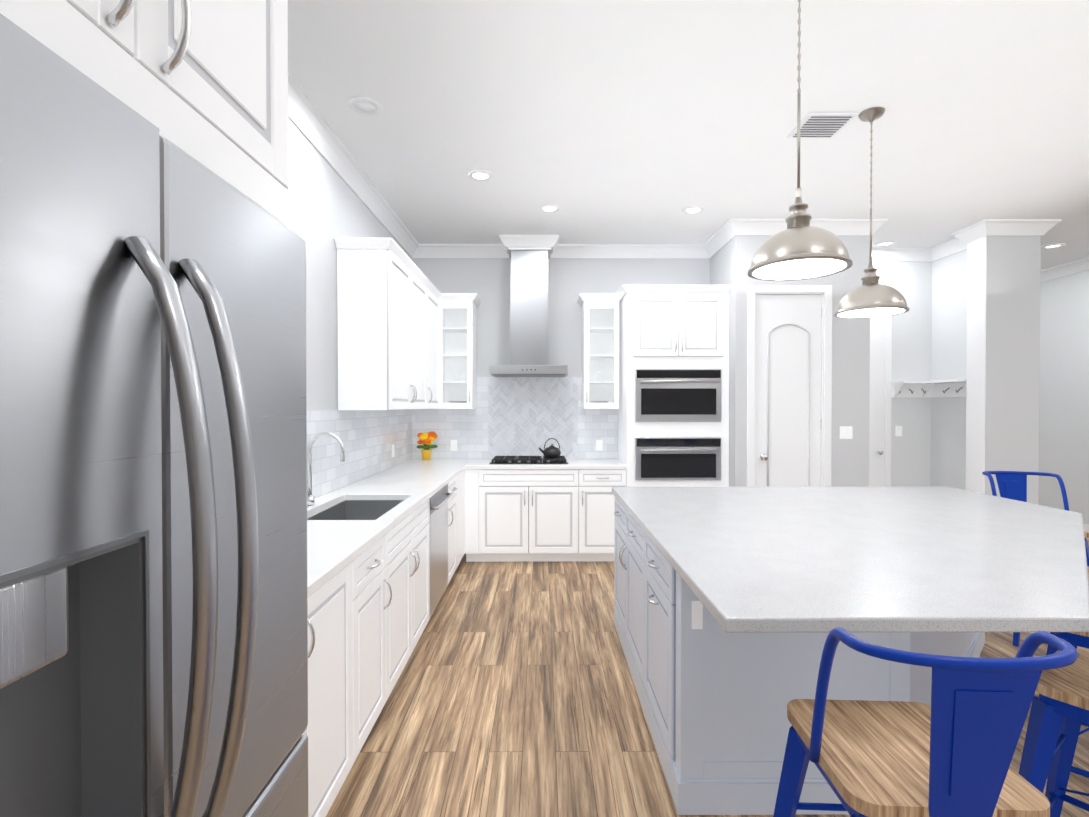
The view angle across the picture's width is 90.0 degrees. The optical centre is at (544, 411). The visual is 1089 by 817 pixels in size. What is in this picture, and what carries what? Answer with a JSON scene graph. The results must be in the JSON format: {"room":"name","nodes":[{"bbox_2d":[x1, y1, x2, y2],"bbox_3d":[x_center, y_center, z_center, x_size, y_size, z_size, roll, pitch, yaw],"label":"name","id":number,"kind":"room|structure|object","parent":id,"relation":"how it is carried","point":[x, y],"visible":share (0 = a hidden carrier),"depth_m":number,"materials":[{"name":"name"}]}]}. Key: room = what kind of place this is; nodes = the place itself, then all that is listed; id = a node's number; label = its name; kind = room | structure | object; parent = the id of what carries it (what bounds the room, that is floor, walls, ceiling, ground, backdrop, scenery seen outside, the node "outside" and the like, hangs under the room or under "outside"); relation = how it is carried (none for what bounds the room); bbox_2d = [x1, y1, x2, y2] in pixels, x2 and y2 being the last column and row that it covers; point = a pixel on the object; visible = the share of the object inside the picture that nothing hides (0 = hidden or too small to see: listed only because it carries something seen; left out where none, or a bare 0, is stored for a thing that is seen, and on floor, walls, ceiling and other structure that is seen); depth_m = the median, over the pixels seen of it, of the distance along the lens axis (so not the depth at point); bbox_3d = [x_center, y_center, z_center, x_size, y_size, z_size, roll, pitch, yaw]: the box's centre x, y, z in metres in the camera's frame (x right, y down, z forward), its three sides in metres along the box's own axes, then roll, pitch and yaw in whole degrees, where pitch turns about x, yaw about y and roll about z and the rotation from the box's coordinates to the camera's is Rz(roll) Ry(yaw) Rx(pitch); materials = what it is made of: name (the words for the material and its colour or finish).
{"room":"kitchen","nodes":[
{"label":"kitchen","id":0,"kind":"room"},
{"bbox_2d":[286,118,411,496],"bbox_3d":[-1.397,-0.107,1.226,0.100,3.100,8.985,0,1,0],"label":"wall","id":1,"kind":"structure","parent":0,"point":[327,206],"depth_m":3.31,"materials":[{"name":"grey paint"}]},
{"bbox_2d":[0,0,288,225],"bbox_3d":[-0.903,-0.659,0.666,0.878,0.605,0.898,0,1,0],"label":"upper cabinet","id":2,"kind":"object","parent":1,"relation":"attached to","point":[204,82],"visible":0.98,"depth_m":0.80,"materials":[{"name":"white wood"}]},
{"bbox_2d":[288,72,419,257],"bbox_3d":[-1.299,-1.598,1.212,0.095,0.118,8.785,0,1,0],"label":"crown molding","id":3,"kind":"structure","parent":1,"relation":"attached to","point":[306,118],"depth_m":3.52,"materials":[{"name":"white wood"}]},
{"bbox_2d":[307,410,414,497],"bbox_3d":[-1.350,0.249,3.364,0.013,0.515,4.514,0,1,0],"label":"tile backsplash","id":4,"kind":"structure","parent":1,"relation":"attached to","point":[374,441],"depth_m":3.92,"materials":[{"name":"white tile"}]},
{"bbox_2d":[336,238,427,409],"bbox_3d":[-1.182,-0.572,4.156,0.340,1.111,1.211,0,1,0],"label":"upper cabinet","id":5,"kind":"object","parent":1,"relation":"attached to","point":[382,295],"depth_m":3.55,"materials":[{"name":"white wood"}]},
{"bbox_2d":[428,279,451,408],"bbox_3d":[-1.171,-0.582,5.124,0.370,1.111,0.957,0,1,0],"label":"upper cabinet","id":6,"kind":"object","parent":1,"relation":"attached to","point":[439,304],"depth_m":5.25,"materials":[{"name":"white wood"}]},
{"bbox_2d":[412,258,709,404],"bbox_3d":[0.219,-0.152,5.676,3.175,3.100,0.100,0,1,0],"label":"wall","id":7,"kind":"structure","parent":0,"point":[488,281],"depth_m":5.62,"materials":[{"name":"grey paint"}]},
{"bbox_2d":[415,377,617,458],"bbox_3d":[-0.291,0.061,5.619,2.093,0.845,0.012,0,1,0],"label":"tile backsplash","id":8,"kind":"structure","parent":7,"relation":"attached to","point":[519,416],"depth_m":5.62,"materials":[{"name":"white tile"}]},
{"bbox_2d":[490,250,567,376],"bbox_3d":[-0.147,-0.967,5.360,0.740,1.225,0.491,0,1,0],"label":"range hood","id":9,"kind":"object","parent":7,"relation":"attached to","point":[529,333],"visible":1,"depth_m":5.32,"materials":[{"name":"silver metal"}]},
{"bbox_2d":[499,235,558,257],"bbox_3d":[-0.147,-1.639,5.411,0.570,0.120,0.394,0,1,0],"label":"cap","id":10,"kind":"object","parent":9,"relation":"attached to","point":[509,243],"visible":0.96,"depth_m":5.25,"materials":[{"name":"white wood"}]},
{"bbox_2d":[420,244,711,257],"bbox_3d":[0.229,-1.642,5.564,2.955,0.118,0.095,0,1,0],"label":"crown molding","id":11,"kind":"structure","parent":7,"relation":"attached to","point":[426,250],"depth_m":5.56,"materials":[{"name":"white wood"}]},
{"bbox_2d":[288,0,1088,269],"bbox_3d":[2.377,-1.719,2.335,7.660,0.100,11.200,0,1,0],"label":"ceiling","id":12,"kind":"structure","parent":0,"point":[622,121],"depth_m":3.03,"materials":[{"name":"paint"}]},
{"bbox_2d":[348,96,382,115],"bbox_3d":[-0.973,-1.669,2.962,0.183,0.012,0.188,0,1,0],"label":"recessed light","id":13,"kind":"object","parent":12,"relation":"in","point":[364,106],"depth_m":2.97,"materials":[{"name":"white plastic"}]},
{"bbox_2d":[468,170,492,181],"bbox_3d":[-0.453,-1.678,3.860,0.173,0.012,0.185,0,1,0],"label":"recessed light","id":14,"kind":"object","parent":12,"relation":"in","point":[476,175],"depth_m":3.87,"materials":[{"name":"white"}]},
{"bbox_2d":[539,204,560,212],"bbox_3d":[0.046,-1.684,4.494,0.174,0.012,0.182,0,1,0],"label":"recessed light","id":15,"kind":"object","parent":12,"relation":"in","point":[546,208],"depth_m":4.51,"materials":[{"name":"white plastic"}]},
{"bbox_2d":[682,206,704,214],"bbox_3d":[1.235,-1.684,4.539,0.182,0.012,0.186,0,1,0],"label":"recessed light","id":16,"kind":"object","parent":12,"relation":"in","point":[690,210],"depth_m":4.54,"materials":[{"name":"white"}]},
{"bbox_2d":[748,0,852,280],"bbox_3d":[0.978,-1.106,2.094,0.366,1.120,0.366,0,1,0],"label":"pendant light","id":17,"kind":"object","parent":12,"relation":"hanging from","point":[799,248],"visible":1,"depth_m":2.06,"materials":[{"name":"silver metal"}]},
{"bbox_2d":[787,112,858,138],"bbox_3d":[1.618,-1.669,3.182,0.280,0.016,0.280,0,1,0],"label":"ceiling vent","id":18,"kind":"object","parent":12,"relation":"in","point":[825,125],"visible":0.9,"depth_m":3.15,"materials":[{"name":"white metal"}]},
{"bbox_2d":[834,107,909,317],"bbox_3d":[1.834,-1.116,3.058,0.366,1.120,0.366,0,1,0],"label":"pendant light","id":19,"kind":"object","parent":12,"relation":"hanging from","point":[871,297],"visible":1,"depth_m":3.02,"materials":[{"name":"silver metal"}]},
{"bbox_2d":[874,241,895,246],"bbox_3d":[3.413,-1.694,5.475,0.192,0.012,0.169,0,1,0],"label":"recessed light","id":20,"kind":"object","parent":12,"relation":"in","point":[884,243],"depth_m":5.48,"materials":[{"name":"white"}]},
{"bbox_2d":[1041,243,1064,248],"bbox_3d":[5.177,-1.695,5.543,0.208,0.012,0.173,0,1,0],"label":"recessed light","id":21,"kind":"object","parent":12,"relation":"in","point":[1056,245],"depth_m":5.56,"materials":[{"name":"white"}]},
{"bbox_2d":[326,538,1088,816],"bbox_3d":[2.377,1.481,2.367,7.660,0.100,11.200,0,1,0],"label":"floor","id":22,"kind":"structure","parent":0,"point":[514,693],"depth_m":2.55,"materials":[{"name":"brown wood"}]},
{"bbox_2d":[0,13,307,816],"bbox_3d":[-0.859,0.547,0.672,0.966,1.802,0.820,0,1,0],"label":"fridge","id":23,"kind":"object","parent":22,"relation":"on","point":[153,536],"visible":1,"depth_m":0.63,"materials":[{"name":"silver metal"}]},
{"bbox_2d":[304,550,363,816],"bbox_3d":[-1.028,1.001,1.615,0.618,0.874,0.997,0,1,0],"label":"base cabinet","id":24,"kind":"object","parent":22,"relation":"on","point":[334,731],"depth_m":1.88,"materials":[{"name":"white wood"}]},
{"bbox_2d":[307,459,471,593],"bbox_3d":[-1.034,0.526,3.364,0.627,0.041,4.505,0,1,0],"label":"countertop","id":25,"kind":"structure","parent":24,"relation":"on","point":[332,543],"depth_m":2.88,"materials":[{"name":"white stone"}]},
{"bbox_2d":[307,432,347,505],"bbox_3d":[-1.197,0.309,2.968,0.217,0.400,0.050,0,1,0],"label":"faucet","id":26,"kind":"object","parent":25,"relation":"on","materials":[{"name":"silver metal"}]},
{"bbox_2d":[307,498,415,557],"bbox_3d":[-1.016,0.646,2.973,0.440,0.218,0.780,0,1,0],"label":"sink","id":27,"kind":"object","parent":25,"relation":"in","point":[404,533],"depth_m":3.29,"materials":[{"name":"grey metal"}]},
{"bbox_2d":[416,431,437,459],"bbox_3d":[-1.182,0.341,5.482,0.213,0.287,0.198,0,1,0],"label":"flower pot","id":28,"kind":"object","parent":25,"relation":"on","point":[426,439],"visible":1,"depth_m":5.44,"materials":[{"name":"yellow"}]},
{"bbox_2d":[364,530,391,742],"bbox_3d":[-1.031,0.995,2.271,0.618,0.874,0.546,0,1,0],"label":"base cabinet","id":29,"kind":"object","parent":22,"relation":"on","point":[387,549],"depth_m":2.37,"materials":[{"name":"white wood"}]},
{"bbox_2d":[392,482,451,641],"bbox_3d":[-1.038,0.979,3.775,0.620,0.874,0.680,0,1,0],"label":"base cabinet","id":30,"kind":"object","parent":22,"relation":"on","point":[422,571],"depth_m":3.29,"materials":[{"name":"white wood"}]},
{"bbox_2d":[429,484,452,617],"bbox_3d":[-0.729,0.928,3.787,0.097,0.768,0.650,0,1,0],"label":"dishwasher","id":31,"kind":"object","parent":30,"relation":"in","point":[438,500],"depth_m":3.70,"materials":[{"name":"silver metal"}]},
{"bbox_2d":[452,474,459,575],"bbox_3d":[-1.041,0.974,4.340,0.618,0.874,0.450,0,1,0],"label":"base cabinet","id":32,"kind":"object","parent":22,"relation":"on","point":[455,481],"depth_m":4.51,"materials":[{"name":"white wood"}]},
{"bbox_2d":[460,470,467,561],"bbox_3d":[-1.043,0.970,4.756,0.618,0.874,0.496,0,1,0],"label":"base cabinet","id":33,"kind":"object","parent":22,"relation":"on","point":[463,473],"depth_m":4.95,"materials":[{"name":"white wood"}]},
{"bbox_2d":[468,470,475,557],"bbox_3d":[-1.046,0.964,5.322,0.619,0.874,0.593,0,1,0],"label":"base cabinet","id":34,"kind":"object","parent":22,"relation":"on","point":[471,473],"depth_m":5.01,"materials":[{"name":"white wood"}]},
{"bbox_2d":[476,470,587,561],"bbox_3d":[-0.118,0.964,5.317,0.978,0.874,0.612,0,1,0],"label":"base cabinet","id":35,"kind":"object","parent":22,"relation":"on","point":[522,515],"depth_m":5.01,"materials":[{"name":"white wood"}]},
{"bbox_2d":[464,458,623,469],"bbox_3d":[0.012,0.506,5.309,1.483,0.041,0.625,0,1,0],"label":"countertop","id":36,"kind":"structure","parent":35,"relation":"on","point":[476,464],"depth_m":5.00,"materials":[{"name":"white stone"}]},
{"bbox_2d":[488,456,567,461],"bbox_3d":[-0.147,0.465,5.320,0.740,0.040,0.450,0,1,0],"label":"cooktop","id":37,"kind":"object","parent":36,"relation":"in","point":[496,458],"depth_m":5.21,"materials":[{"name":"black metal"}]},
{"bbox_2d":[539,438,560,457],"bbox_3d":[0.052,0.349,5.305,0.219,0.189,0.176,0,1,0],"label":"kettle","id":38,"kind":"object","parent":37,"relation":"on","point":[551,451],"visible":1,"depth_m":5.25,"materials":[{"name":"black metal"}]},
{"bbox_2d":[588,470,623,560],"bbox_3d":[0.504,0.964,5.320,0.498,0.874,0.612,0,1,0],"label":"base cabinet","id":39,"kind":"object","parent":22,"relation":"on","point":[601,499],"depth_m":5.02,"materials":[{"name":"white wood"}]},
{"bbox_2d":[616,285,730,486],"bbox_3d":[1.231,0.119,5.311,0.944,2.564,0.620,0,1,0],"label":"tall cabinet","id":40,"kind":"object","parent":22,"relation":"on","point":[672,341],"depth_m":5.00,"materials":[{"name":"white wood"}]},
{"bbox_2d":[635,437,720,479],"bbox_3d":[1.233,0.432,4.991,0.790,0.395,0.079,0,1,0],"label":"wall oven","id":41,"kind":"object","parent":40,"relation":"in","point":[656,458],"depth_m":5.00,"materials":[{"name":"silver metal"}]},
{"bbox_2d":[635,369,721,421],"bbox_3d":[1.233,-0.153,4.985,0.790,0.485,0.079,0,1,0],"label":"microwave","id":42,"kind":"object","parent":40,"relation":"in","point":[661,395],"depth_m":5.00,"materials":[{"name":"silver metal"}]},
{"bbox_2d":[614,494,984,814],"bbox_3d":[1.573,0.992,2.662,2.280,0.874,2.008,0,1,0],"label":"kitchen island","id":43,"kind":"object","parent":22,"relation":"on","point":[714,703],"depth_m":1.96,"materials":[{"name":"wood"}]},
{"bbox_2d":[612,486,1088,633],"bbox_3d":[1.596,0.534,2.534,2.280,0.040,2.280,0,1,0],"label":"island countertop","id":44,"kind":"structure","parent":43,"relation":"on","point":[899,559],"depth_m":1.95,"materials":[{"name":"white stone"}]},
{"bbox_2d":[773,627,1078,816],"bbox_3d":[0.798,0.938,1.220,0.528,1.014,0.536,0,1,0],"label":"stool","id":45,"kind":"object","parent":22,"relation":"on","point":[949,751],"visible":1,"depth_m":1.05,"materials":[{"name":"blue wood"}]},
{"bbox_2d":[982,471,1088,646],"bbox_3d":[3.144,0.915,3.495,0.504,1.014,0.523,0,1,12],"label":"stool","id":46,"kind":"object","parent":22,"relation":"on","point":[1012,485],"visible":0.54,"depth_m":3.69,"materials":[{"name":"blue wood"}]},
{"bbox_2d":[1018,649,1088,816],"bbox_3d":[1.612,0.935,1.465,0.504,1.014,0.523,0,1,-35],"label":"stool","id":47,"kind":"object","parent":22,"relation":"on","point":[1059,713],"visible":0.67,"depth_m":1.51,"materials":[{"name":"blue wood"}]},
{"bbox_2d":[1046,566,1088,654],"bbox_3d":[2.529,0.926,2.391,0.523,1.014,0.504,1,1,43],"label":"stool","id":48,"kind":"object","parent":22,"relation":"on","point":[1048,649],"depth_m":2.69,"materials":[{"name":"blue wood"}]},
{"bbox_2d":[1049,632,1088,777],"bbox_3d":[2.071,0.931,1.928,0.504,1.014,0.523,-1,1,-44],"label":"stool","id":49,"kind":"object","parent":22,"relation":"on","point":[1076,639],"visible":0.06,"depth_m":1.90,"materials":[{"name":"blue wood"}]},
{"bbox_2d":[710,239,731,486],"bbox_3d":[1.758,-0.148,5.305,0.100,3.100,0.655,0,1,0],"label":"wall","id":50,"kind":"structure","parent":0,"point":[721,266],"depth_m":5.06,"materials":[{"name":"grey paint"}]},
{"bbox_2d":[700,224,734,255],"bbox_3d":[1.661,-1.638,5.187,0.095,0.118,0.630,0,1,0],"label":"crown molding","id":51,"kind":"structure","parent":50,"relation":"attached to","point":[717,240],"depth_m":5.27,"materials":[{"name":"white wood"}]},
{"bbox_2d":[731,235,1040,504],"bbox_3d":[3.077,-0.145,4.994,2.735,3.100,0.220,0,1,0],"label":"wall","id":52,"kind":"structure","parent":0,"point":[1012,352],"depth_m":4.88,"materials":[{"name":"grey paint"}]},
{"bbox_2d":[755,295,821,486],"bbox_3d":[2.196,0.173,4.875,0.600,2.442,0.110,0,1,0],"label":"pantry door","id":53,"kind":"structure","parent":52,"relation":"in","point":[788,396],"depth_m":4.89,"materials":[{"name":"white wood"}]},
{"bbox_2d":[747,285,831,486],"bbox_3d":[2.190,0.136,4.924,0.756,2.538,0.118,0,1,0],"label":"door frame","id":54,"kind":"structure","parent":52,"relation":"attached to","point":[823,291],"depth_m":4.86,"materials":[{"name":"white wood"}]},
{"bbox_2d":[724,218,887,235],"bbox_3d":[2.313,-1.635,4.819,1.395,0.118,0.095,0,1,0],"label":"crown molding","id":55,"kind":"structure","parent":52,"relation":"attached to","point":[732,227],"depth_m":4.81,"materials":[{"name":"white wood"}]},
{"bbox_2d":[840,426,852,438],"bbox_3d":[2.706,0.186,4.881,0.114,0.114,0.009,0,1,0],"label":"switch plate","id":56,"kind":"object","parent":52,"relation":"attached to","point":[846,432],"depth_m":4.88,"materials":[{"name":"white plastic"}]},
{"bbox_2d":[965,236,986,493],"bbox_3d":[3.960,-0.086,5.002,0.007,2.982,0.215,0,1,0],"label":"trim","id":57,"kind":"structure","parent":52,"relation":"attached to","point":[976,355],"depth_m":4.99,"materials":[{"name":"white"}]},
{"bbox_2d":[972,219,1061,239],"bbox_3d":[4.205,-1.635,4.828,0.670,0.118,0.095,0,1,0],"label":"crown molding","id":58,"kind":"structure","parent":52,"relation":"attached to","point":[986,227],"depth_m":4.83,"materials":[{"name":"white wood"}]},
{"bbox_2d":[873,262,931,486],"bbox_3d":[3.501,-0.153,5.806,1.380,3.100,0.100,0,1,0],"label":"wall","id":59,"kind":"structure","parent":0,"point":[911,282],"depth_m":5.75,"materials":[{"name":"paint"}]},
{"bbox_2d":[869,316,884,486],"bbox_3d":[3.256,0.158,5.716,0.664,2.455,0.077,0,1,0],"label":"door","id":60,"kind":"structure","parent":59,"relation":"in","point":[877,402],"depth_m":5.75,"materials":[{"name":"white wood"}]},
{"bbox_2d":[884,315,891,486],"bbox_3d":[3.290,0.128,5.749,0.738,2.538,0.018,0,1,0],"label":"door frame","id":61,"kind":"structure","parent":59,"relation":"attached to","point":[887,411],"depth_m":5.74,"materials":[{"name":"white wood"}]},
{"bbox_2d":[895,426,901,435],"bbox_3d":[3.745,0.202,5.758,0.070,0.110,0.006,0,1,0],"label":"switch plate","id":62,"kind":"object","parent":59,"relation":"attached to","point":[898,429],"depth_m":5.76,"materials":[{"name":"white plastic"}]},
{"bbox_2d":[872,244,943,261],"bbox_3d":[3.501,-1.643,5.694,1.180,0.118,0.095,0,1,0],"label":"crown molding","id":63,"kind":"structure","parent":59,"relation":"attached to","point":[936,252],"depth_m":5.68,"materials":[{"name":"white wood"}]},
{"bbox_2d":[931,249,966,489],"bbox_3d":[4.143,-0.150,5.434,0.100,3.100,0.650,0,1,0],"label":"wall","id":64,"kind":"structure","parent":0,"point":[949,353],"depth_m":5.50,"materials":[{"name":"paint"}]},
{"bbox_2d":[891,379,965,396],"bbox_3d":[3.878,-0.232,5.441,0.422,0.165,0.627,0,1,0],"label":"shelf","id":65,"kind":"object","parent":64,"relation":"attached to","point":[947,388],"visible":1,"depth_m":5.63,"materials":[{"name":"white wood"}]},
{"bbox_2d":[944,236,973,256],"bbox_3d":[4.243,-1.651,6.470,0.110,0.118,2.750,0,1,0],"label":"crown molding","id":66,"kind":"structure","parent":64,"relation":"attached to","point":[960,245],"depth_m":5.35,"materials":[{"name":"white wood"}]},
{"bbox_2d":[1038,270,1088,524],"bbox_3d":[6.157,-0.119,2.369,0.100,3.100,11.200,0,1,0],"label":"wall","id":67,"kind":"structure","parent":0,"point":[1064,390],"depth_m":6.36,"materials":[{"name":"paint"}]},
{"bbox_2d":[1040,257,1088,281],"bbox_3d":[6.059,-1.610,2.354,0.095,0.118,11.000,0,1,0],"label":"crown molding","id":68,"kind":"structure","parent":67,"relation":"attached to","point":[1080,265],"depth_m":6.31,"materials":[{"name":"white wood"}]},
{"bbox_2d":[1083,524,1088,531],"bbox_3d":[6.101,1.366,2.384,0.014,0.130,11.000,0,1,0],"label":"baseboard","id":69,"kind":"structure","parent":67,"relation":"attached to","point":[1086,527],"depth_m":6.09,"materials":[{"name":"white"}]}
]}

